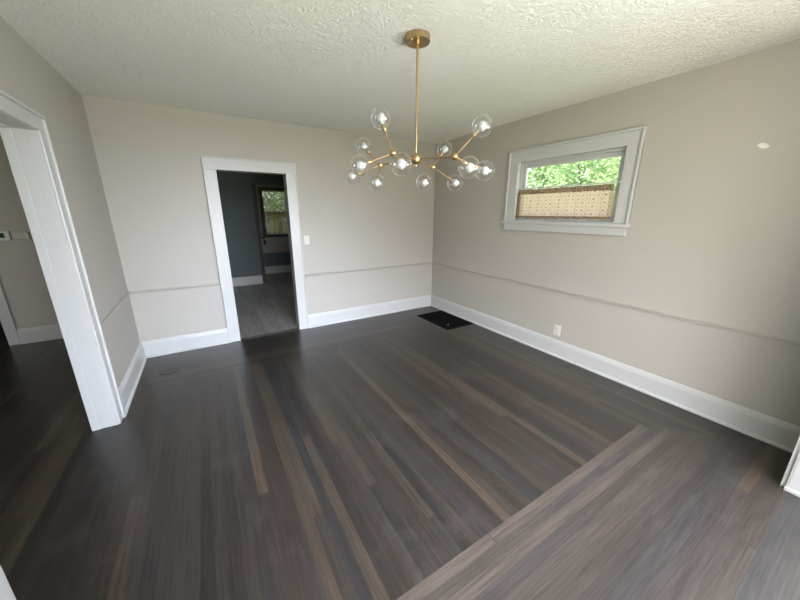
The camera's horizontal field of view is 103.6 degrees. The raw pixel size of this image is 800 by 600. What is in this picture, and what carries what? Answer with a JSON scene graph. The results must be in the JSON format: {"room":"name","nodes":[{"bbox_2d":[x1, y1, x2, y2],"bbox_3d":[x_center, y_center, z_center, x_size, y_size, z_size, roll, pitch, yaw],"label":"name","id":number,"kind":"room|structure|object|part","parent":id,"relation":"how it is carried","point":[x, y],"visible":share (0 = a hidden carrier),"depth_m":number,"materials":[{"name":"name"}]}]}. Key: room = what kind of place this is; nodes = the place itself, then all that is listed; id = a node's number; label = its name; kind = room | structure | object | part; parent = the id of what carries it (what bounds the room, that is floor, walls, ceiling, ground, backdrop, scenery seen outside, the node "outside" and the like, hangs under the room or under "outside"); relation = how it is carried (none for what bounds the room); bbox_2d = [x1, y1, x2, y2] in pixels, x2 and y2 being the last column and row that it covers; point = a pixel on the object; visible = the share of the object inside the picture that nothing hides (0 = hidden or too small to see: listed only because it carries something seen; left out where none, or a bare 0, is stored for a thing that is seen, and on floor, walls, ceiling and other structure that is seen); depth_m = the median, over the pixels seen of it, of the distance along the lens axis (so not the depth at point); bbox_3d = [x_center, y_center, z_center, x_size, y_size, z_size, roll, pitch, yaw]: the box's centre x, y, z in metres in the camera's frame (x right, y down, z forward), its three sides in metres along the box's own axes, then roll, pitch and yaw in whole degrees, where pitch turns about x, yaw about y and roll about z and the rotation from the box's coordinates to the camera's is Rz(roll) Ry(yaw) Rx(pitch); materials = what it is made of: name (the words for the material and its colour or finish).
{"room":"dining room","nodes":[
{"label":"dining room","id":0,"kind":"room"},
{"bbox_2d":[0,134,58,328],"bbox_3d":[-5.308,-0.632,3.294,3.720,2.600,0.120,-9,18,-30],"label":"wall","id":1,"kind":"structure","parent":0,"point":[22,279],"depth_m":3.77,"materials":[{"name":"beige paint"}]},
{"bbox_2d":[0,231,11,240],"bbox_3d":[-4.588,-0.740,3.631,0.118,0.104,0.027,-9,18,-30],"label":"thermostat","id":2,"kind":"object","parent":1,"relation":"attached to","point":[4,235],"visible":1,"depth_m":3.63,"materials":[{"name":"white plastic"}]},
{"bbox_2d":[0,283,19,345],"bbox_3d":[-5.174,-0.434,3.421,1.016,2.150,0.146,-9,18,-30],"label":"door frame","id":3,"kind":"structure","parent":1,"relation":"in","point":[6,318],"depth_m":3.80,"materials":[{"name":"white wood"}]},
{"bbox_2d":[11,232,29,239],"bbox_3d":[-4.462,-0.753,3.703,0.135,0.085,0.034,-9,18,-30],"label":"wall plate","id":4,"kind":"object","parent":1,"relation":"attached to","point":[16,235],"visible":1,"depth_m":3.70,"materials":[{"name":"white plastic"}]},
{"bbox_2d":[17,324,62,343],"bbox_3d":[-3.852,1.171,1.321,3.720,0.191,5.470,-9,18,-30],"label":"baseboard","id":5,"kind":"structure","parent":1,"relation":"attached to","point":[47,332],"depth_m":3.98,"materials":[{"name":"white wood"}]},
{"bbox_2d":[0,16,139,388],"bbox_3d":[-1.855,-0.111,1.444,0.140,2.600,4.180,-9,18,-30],"label":"wall","id":6,"kind":"structure","parent":0,"point":[26,76],"depth_m":2.47,"materials":[{"name":"beige paint"}]},
{"bbox_2d":[0,89,124,599],"bbox_3d":[-1.833,0.108,1.491,0.180,2.153,1.713,-9,18,-30],"label":"door frame","id":7,"kind":"structure","parent":6,"relation":"in","point":[24,132],"depth_m":2.05,"materials":[{"name":"white wood"}]},
{"bbox_3d":[-1.349,0.293,0.867,0.032,2.134,0.098,-9,18,-30],"label":"casing","id":8,"kind":"part","parent":7,"relation":"part of","materials":[{"name":"white wood"}]},
{"bbox_3d":[-1.768,-0.892,1.252,0.032,0.098,1.713,-9,18,-30],"label":"head casing","id":9,"kind":"part","parent":7,"relation":"part of","materials":[{"name":"white wood"}]},
{"bbox_3d":[-2.190,-0.079,2.194,0.032,2.134,0.098,-9,18,-30],"label":"casing","id":10,"kind":"part","parent":7,"relation":"part of","materials":[{"name":"white wood"}]},
{"bbox_2d":[100,292,129,326],"bbox_3d":[-2.548,0.072,2.831,0.020,0.032,1.262,-9,18,-30],"label":"chair rail","id":11,"kind":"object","parent":6,"relation":"attached to","point":[125,297],"depth_m":2.73,"materials":[{"name":"beige paint"}]},
{"bbox_2d":[118,342,146,416],"bbox_3d":[-1.782,1.037,1.812,0.034,0.191,4.180,-9,18,-30],"label":"baseboard","id":12,"kind":"structure","parent":6,"relation":"attached to","point":[127,388],"depth_m":2.91,"materials":[{"name":"white wood"}]},
{"bbox_2d":[216,171,261,277],"bbox_3d":[-4.246,-1.647,6.932,1.830,2.600,1.200,-9,18,-30],"label":"wall","id":13,"kind":"structure","parent":0,"point":[235,188],"depth_m":6.73,"materials":[{"name":"blue paint"}]},
{"bbox_2d":[232,275,262,286],"bbox_3d":[-3.926,-0.345,6.749,1.830,0.191,0.034,-9,18,-30],"label":"baseboard","id":14,"kind":"structure","parent":13,"relation":"attached to","point":[250,280],"depth_m":7.05,"materials":[{"name":"white wood"}]},
{"bbox_2d":[251,184,265,281],"bbox_3d":[-3.317,-1.539,7.369,0.161,2.140,0.820,-9,18,-30],"label":"door","id":15,"kind":"structure","parent":13,"relation":"in","point":[252,185],"depth_m":7.00,"materials":[{"name":"brown wood"}]},
{"bbox_2d":[81,95,435,341],"bbox_3d":[-1.249,-0.878,4.194,4.180,2.600,0.060,-9,18,-30],"label":"wall","id":16,"kind":"structure","parent":0,"point":[148,157],"depth_m":3.69,"materials":[{"name":"beige paint"}]},
{"bbox_2d":[200,155,308,342],"bbox_3d":[-1.755,-0.592,3.980,1.006,2.167,0.174,-9,18,-30],"label":"door frame","id":17,"kind":"structure","parent":16,"relation":"in","point":[210,165],"depth_m":3.83,"materials":[{"name":"white wood"}]},
{"bbox_3d":[-2.091,-0.455,3.723,0.128,2.035,0.030,-9,18,-30],"label":"casing","id":18,"kind":"part","parent":17,"relation":"part of","materials":[{"name":"white wood"}]},
{"bbox_3d":[-1.717,-1.556,3.649,1.006,0.132,0.034,-9,18,-30],"label":"head casing","id":19,"kind":"part","parent":17,"relation":"part of","materials":[{"name":"white wood"}]},
{"bbox_3d":[-1.440,-0.649,4.258,0.090,2.123,0.020,-9,18,-30],"label":"kitchen casing","id":20,"kind":"part","parent":17,"relation":"part of","materials":[{"name":"white wood"}]},
{"bbox_3d":[-1.349,-0.576,4.160,0.128,2.035,0.030,-9,18,-30],"label":"casing","id":21,"kind":"part","parent":17,"relation":"part of","materials":[{"name":"white wood"}]},
{"bbox_2d":[130,262,431,294],"bbox_3d":[-1.163,-0.350,4.348,4.025,0.032,0.020,-9,18,-30],"label":"chair rail","id":22,"kind":"object","parent":16,"relation":"attached to","point":[397,266],"depth_m":4.28,"materials":[{"name":"beige paint"}]},
{"bbox_2d":[141,295,430,357],"bbox_3d":[-1.160,0.282,4.518,4.025,0.191,0.034,-9,18,-30],"label":"baseboard","id":23,"kind":"structure","parent":16,"relation":"attached to","point":[164,346],"depth_m":4.47,"materials":[{"name":"white wood"}]},
{"bbox_2d":[304,235,309,244],"bbox_3d":[-1.236,-0.795,4.176,0.072,0.118,0.020,-9,18,-30],"label":"light switch","id":24,"kind":"object","parent":16,"relation":"attached to","point":[306,238],"visible":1,"depth_m":4.18,"materials":[{"name":"beige plastic"}]},
{"bbox_2d":[250,173,290,266],"bbox_3d":[-3.640,-1.960,8.056,4.080,2.600,0.160,-9,18,-30],"label":"wall","id":25,"kind":"structure","parent":0,"point":[276,258],"depth_m":8.23,"materials":[{"name":"blue paint"}]},
{"bbox_2d":[255,184,283,236],"bbox_3d":[-3.048,-2.303,8.229,1.320,1.310,0.015,-9,18,-30],"label":"trim","id":26,"kind":"structure","parent":25,"relation":"attached to","point":[256,185],"depth_m":7.93,"materials":[{"name":"wood"}]},
{"bbox_2d":[258,187,287,236],"bbox_3d":[-3.078,-2.297,8.282,1.100,1.230,0.170,-9,18,-30],"label":"window","id":27,"kind":"structure","parent":25,"relation":"in","point":[260,189],"depth_m":7.99,"materials":[{"name":"brown wood"}]},
{"bbox_2d":[262,190,285,210],"bbox_3d":[-3.054,-2.567,8.166,0.940,0.519,0.016,-9,18,-30],"label":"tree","id":28,"kind":"object","parent":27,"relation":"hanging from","point":[273,200],"visible":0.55,"depth_m":8.06,"materials":[{"name":"green plant"}]},
{"bbox_2d":[264,211,287,233],"bbox_3d":[-3.048,-2.036,8.303,0.940,0.584,0.016,-9,18,-30],"label":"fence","id":29,"kind":"object","parent":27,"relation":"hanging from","point":[276,221],"visible":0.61,"depth_m":8.20,"materials":[{"name":"brown wood"}]},
{"bbox_2d":[261,237,289,252],"bbox_3d":[-2.875,-1.523,8.549,1.800,0.395,0.030,-9,18,-30],"label":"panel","id":30,"kind":"structure","parent":25,"relation":"attached to","point":[273,244],"depth_m":8.31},
{"bbox_2d":[265,265,291,273],"bbox_3d":[-2.811,-0.905,8.760,2.250,0.191,0.034,-9,18,-30],"label":"baseboard","id":31,"kind":"structure","parent":25,"relation":"attached to","point":[282,268],"depth_m":8.48,"materials":[{"name":"white wood"}]},
{"bbox_2d":[0,272,799,599],"bbox_3d":[-2.569,0.845,3.072,8.360,0.120,11.000,-9,18,-30],"label":"floor","id":32,"kind":"structure","parent":0,"point":[402,455],"depth_m":1.93,"materials":[{"name":"brown wood"}]},
{"bbox_2d":[159,367,179,374],"bbox_3d":[-2.380,0.731,3.252,0.180,0.004,0.180,-9,18,-30],"label":"plug","id":33,"kind":"object","parent":32,"relation":"on","point":[171,370],"visible":1,"depth_m":3.23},
{"bbox_2d":[417,310,473,329],"bbox_3d":[0.678,0.291,4.820,0.503,0.016,0.753,-9,18,-30],"label":"floor vent","id":34,"kind":"object","parent":32,"relation":"in","point":[443,319],"visible":1,"depth_m":4.79,"materials":[{"name":"black metal"}]},
{"bbox_2d":[0,0,799,143],"bbox_3d":[-2.655,-1.789,2.280,9.750,0.180,12.400,-9,18,-30],"label":"ceiling","id":35,"kind":"structure","parent":0,"point":[326,64],"depth_m":2.05,"materials":[{"name":"paint"}]},
{"bbox_2d":[343,29,494,191],"bbox_3d":[0.089,-1.140,1.947,0.874,0.884,0.894,-3,16,-11],"label":"chandelier","id":36,"kind":"object","parent":35,"relation":"hanging from","point":[416,39],"visible":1,"depth_m":1.88,"materials":[{"name":"gold metal"}]},
{"bbox_3d":[-0.343,-0.883,2.254,0.063,0.055,0.055,-9,18,-30],"label":"bulb","id":37,"kind":"part","parent":36,"relation":"part of","materials":[{"name":"white glass"}]},
{"bbox_3d":[-0.227,-0.772,1.812,0.062,0.055,0.055,-9,18,-30],"label":"bulb","id":38,"kind":"part","parent":36,"relation":"part of","materials":[{"name":"white glass"}]},
{"bbox_3d":[-0.266,-1.114,2.287,0.055,0.058,0.058,-9,18,-30],"label":"bulb","id":39,"kind":"part","parent":36,"relation":"part of","materials":[{"name":"white glass"}]},
{"bbox_3d":[-0.159,-0.799,2.145,0.055,0.058,0.056,-9,18,-30],"label":"bulb","id":40,"kind":"part","parent":36,"relation":"part of","materials":[{"name":"white glass"}]},
{"bbox_3d":[-0.109,-1.023,1.781,0.055,0.064,0.055,-9,18,-30],"label":"bulb","id":41,"kind":"part","parent":36,"relation":"part of","materials":[{"name":"white glass"}]},
{"bbox_3d":[-0.017,-0.946,2.158,0.310,0.022,0.010,12,19,36],"label":"arm","id":42,"kind":"part","parent":36,"relation":"part of","materials":[{"name":"gold metal"}]},
{"bbox_3d":[0.002,-0.716,1.659,0.055,0.055,0.063,-9,18,-30],"label":"bulb","id":43,"kind":"part","parent":36,"relation":"part of","materials":[{"name":"white glass"}]},
{"bbox_3d":[0.032,-0.884,1.935,0.010,0.021,0.310,8,18,27],"label":"arm","id":44,"kind":"part","parent":36,"relation":"part of","materials":[{"name":"gold metal"}]},
{"bbox_3d":[0.105,-1.234,1.979,0.013,0.640,0.013,9,18,30],"label":"stem","id":45,"kind":"part","parent":36,"relation":"part of","materials":[{"name":"gold metal"}]},
{"bbox_3d":[0.172,-0.834,2.232,0.059,0.056,0.055,-9,18,-30],"label":"bulb","id":46,"kind":"part","parent":36,"relation":"part of","materials":[{"name":"white glass"}]},
{"bbox_3d":[0.214,-0.886,1.963,0.010,0.030,0.310,-15,22,-43],"label":"arm","id":47,"kind":"part","parent":36,"relation":"part of","materials":[{"name":"gold metal"}]},
{"bbox_3d":[0.338,-1.147,2.403,0.059,0.059,0.055,-9,18,-30],"label":"bulb","id":48,"kind":"part","parent":36,"relation":"part of","materials":[{"name":"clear glass"}]},
{"bbox_3d":[0.409,-0.873,2.348,0.058,0.055,0.055,-9,18,-30],"label":"bulb","id":49,"kind":"part","parent":36,"relation":"part of","materials":[{"name":"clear glass"}]},
{"bbox_3d":[0.375,-0.722,1.718,0.055,0.055,0.063,-9,18,-30],"label":"bulb","id":50,"kind":"part","parent":36,"relation":"part of","materials":[{"name":"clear glass"}]},
{"bbox_3d":[0.458,-0.968,1.758,0.055,0.059,0.056,-9,18,-30],"label":"bulb","id":51,"kind":"part","parent":36,"relation":"part of","materials":[{"name":"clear glass"}]},
{"bbox_3d":[0.504,-0.776,1.889,0.062,0.055,0.055,-9,18,-30],"label":"bulb","id":52,"kind":"part","parent":36,"relation":"part of","materials":[{"name":"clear glass"}]},
{"bbox_2d":[431,39,799,426],"bbox_3d":[2.190,-0.479,2.781,0.160,2.600,6.090,-9,18,-30],"label":"wall","id":53,"kind":"structure","parent":0,"point":[713,236],"depth_m":2.54,"materials":[{"name":"beige paint"}]},
{"bbox_2d":[553,324,560,335],"bbox_3d":[1.772,0.340,3.549,0.010,0.122,0.078,-9,18,-30],"label":"wall outlet","id":54,"kind":"object","parent":53,"relation":"attached to","point":[557,329],"visible":1,"depth_m":3.54,"materials":[{"name":"white plastic"}]},
{"bbox_2d":[501,126,647,235],"bbox_3d":[1.744,-1.177,3.325,0.242,0.895,1.426,-9,18,-30],"label":"window","id":55,"kind":"structure","parent":53,"relation":"in","point":[627,144],"depth_m":3.07,"materials":[{"name":"white wood"}]},
{"bbox_3d":[1.343,-1.350,3.786,0.034,0.766,0.135,-9,18,-30],"label":"casing","id":56,"kind":"part","parent":55,"relation":"part of","materials":[{"name":"white wood"}]},
{"bbox_2d":[516,181,620,189],"bbox_3d":[1.684,-1.185,3.279,0.022,0.021,1.130,-9,18,-30],"label":"curtain rod","id":57,"kind":"object","parent":55,"relation":"attached to","point":[617,181],"visible":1,"depth_m":3.19,"materials":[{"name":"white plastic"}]},
{"bbox_2d":[515,184,613,219],"bbox_3d":[1.685,-1.026,3.344,0.021,0.319,1.083,-9,18,-30],"label":"cafe curtain","id":58,"kind":"object","parent":57,"relation":"hanging from","point":[592,201],"visible":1,"depth_m":3.26,"materials":[{"name":"beige fabric"}]},
{"bbox_3d":[1.749,-1.165,3.325,0.035,0.644,1.122,-9,18,-30],"label":"sash","id":59,"kind":"part","parent":55,"relation":"part of","materials":[{"name":"white wood"}]},
{"bbox_3d":[1.671,-1.532,3.179,0.034,0.133,1.390,-9,18,-30],"label":"head casing","id":60,"kind":"part","parent":55,"relation":"part of","materials":[{"name":"white wood"}]},
{"bbox_3d":[2.000,-1.060,2.750,0.034,0.766,0.125,-9,18,-30],"label":"casing","id":61,"kind":"part","parent":55,"relation":"part of","materials":[{"name":"white wood"}]},
{"bbox_2d":[431,295,799,453],"bbox_3d":[1.624,0.482,3.817,0.034,0.191,4.180,-9,18,-30],"label":"baseboard","id":62,"kind":"structure","parent":53,"relation":"attached to","point":[783,435],"depth_m":2.81,"materials":[{"name":"white wood"}]},
{"bbox_2d":[432,262,799,346],"bbox_3d":[1.631,-0.149,3.644,0.020,0.032,4.180,-9,18,-30],"label":"chair rail","id":63,"kind":"object","parent":53,"relation":"attached to","point":[715,325],"depth_m":2.73,"materials":[{"name":"beige paint"}]},
{"bbox_2d":[757,143,768,148],"bbox_3d":[2.412,-1.024,2.091,0.004,0.042,0.061,-9,18,-30],"label":"spackle patch","id":64,"kind":"object","parent":53,"relation":"attached to","point":[760,145],"visible":1,"depth_m":2.09,"materials":[{"name":"white paint"}]},
{"bbox_2d":[785,451,799,486],"bbox_3d":[0.988,0.110,0.668,4.180,2.600,0.160,-9,18,-30],"label":"wall","id":65,"kind":"structure","parent":0,"point":[798,456],"depth_m":1.83,"materials":[{"name":"beige paint"}]},
{"bbox_2d":[780,436,799,497],"bbox_3d":[1.090,0.096,0.734,3.129,2.590,0.192,-9,18,-30],"label":"door","id":66,"kind":"structure","parent":65,"relation":"in","point":[793,488],"depth_m":1.83,"materials":[{"name":"white wood"}]},
{"label":"outside","id":67,"kind":"structure","parent":0,"visible":0},
{"bbox_3d":[0.075,-0.927,11.068,85.000,0.100,90.000,-9,18,-30],"label":"ground","id":68,"kind":"structure","parent":67,"visible":0},
{"bbox_2d":[527,164,574,189],"bbox_3d":[3.357,-2.924,9.785,3.369,4.452,4.112,5,16,17],"label":"tree","id":69,"kind":"object","parent":68,"relation":"on","point":[544,174],"visible":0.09,"depth_m":8.92,"materials":[{"name":"green plant"}]},
{"bbox_2d":[528,157,620,212],"bbox_3d":[8.714,-4.837,13.462,6.389,6.172,7.510,2,16,6],"label":"tree","id":70,"kind":"object","parent":68,"relation":"on","point":[575,169],"visible":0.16,"depth_m":11.79,"materials":[{"name":"green plant"}]},
{"bbox_2d":[585,167,617,206],"bbox_3d":[5.726,-1.895,6.514,3.630,4.237,3.438,-7,17,-24],"label":"tree","id":71,"kind":"object","parent":68,"relation":"on","point":[607,179],"visible":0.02,"depth_m":7.14,"materials":[{"name":"green plant"}]}
]}

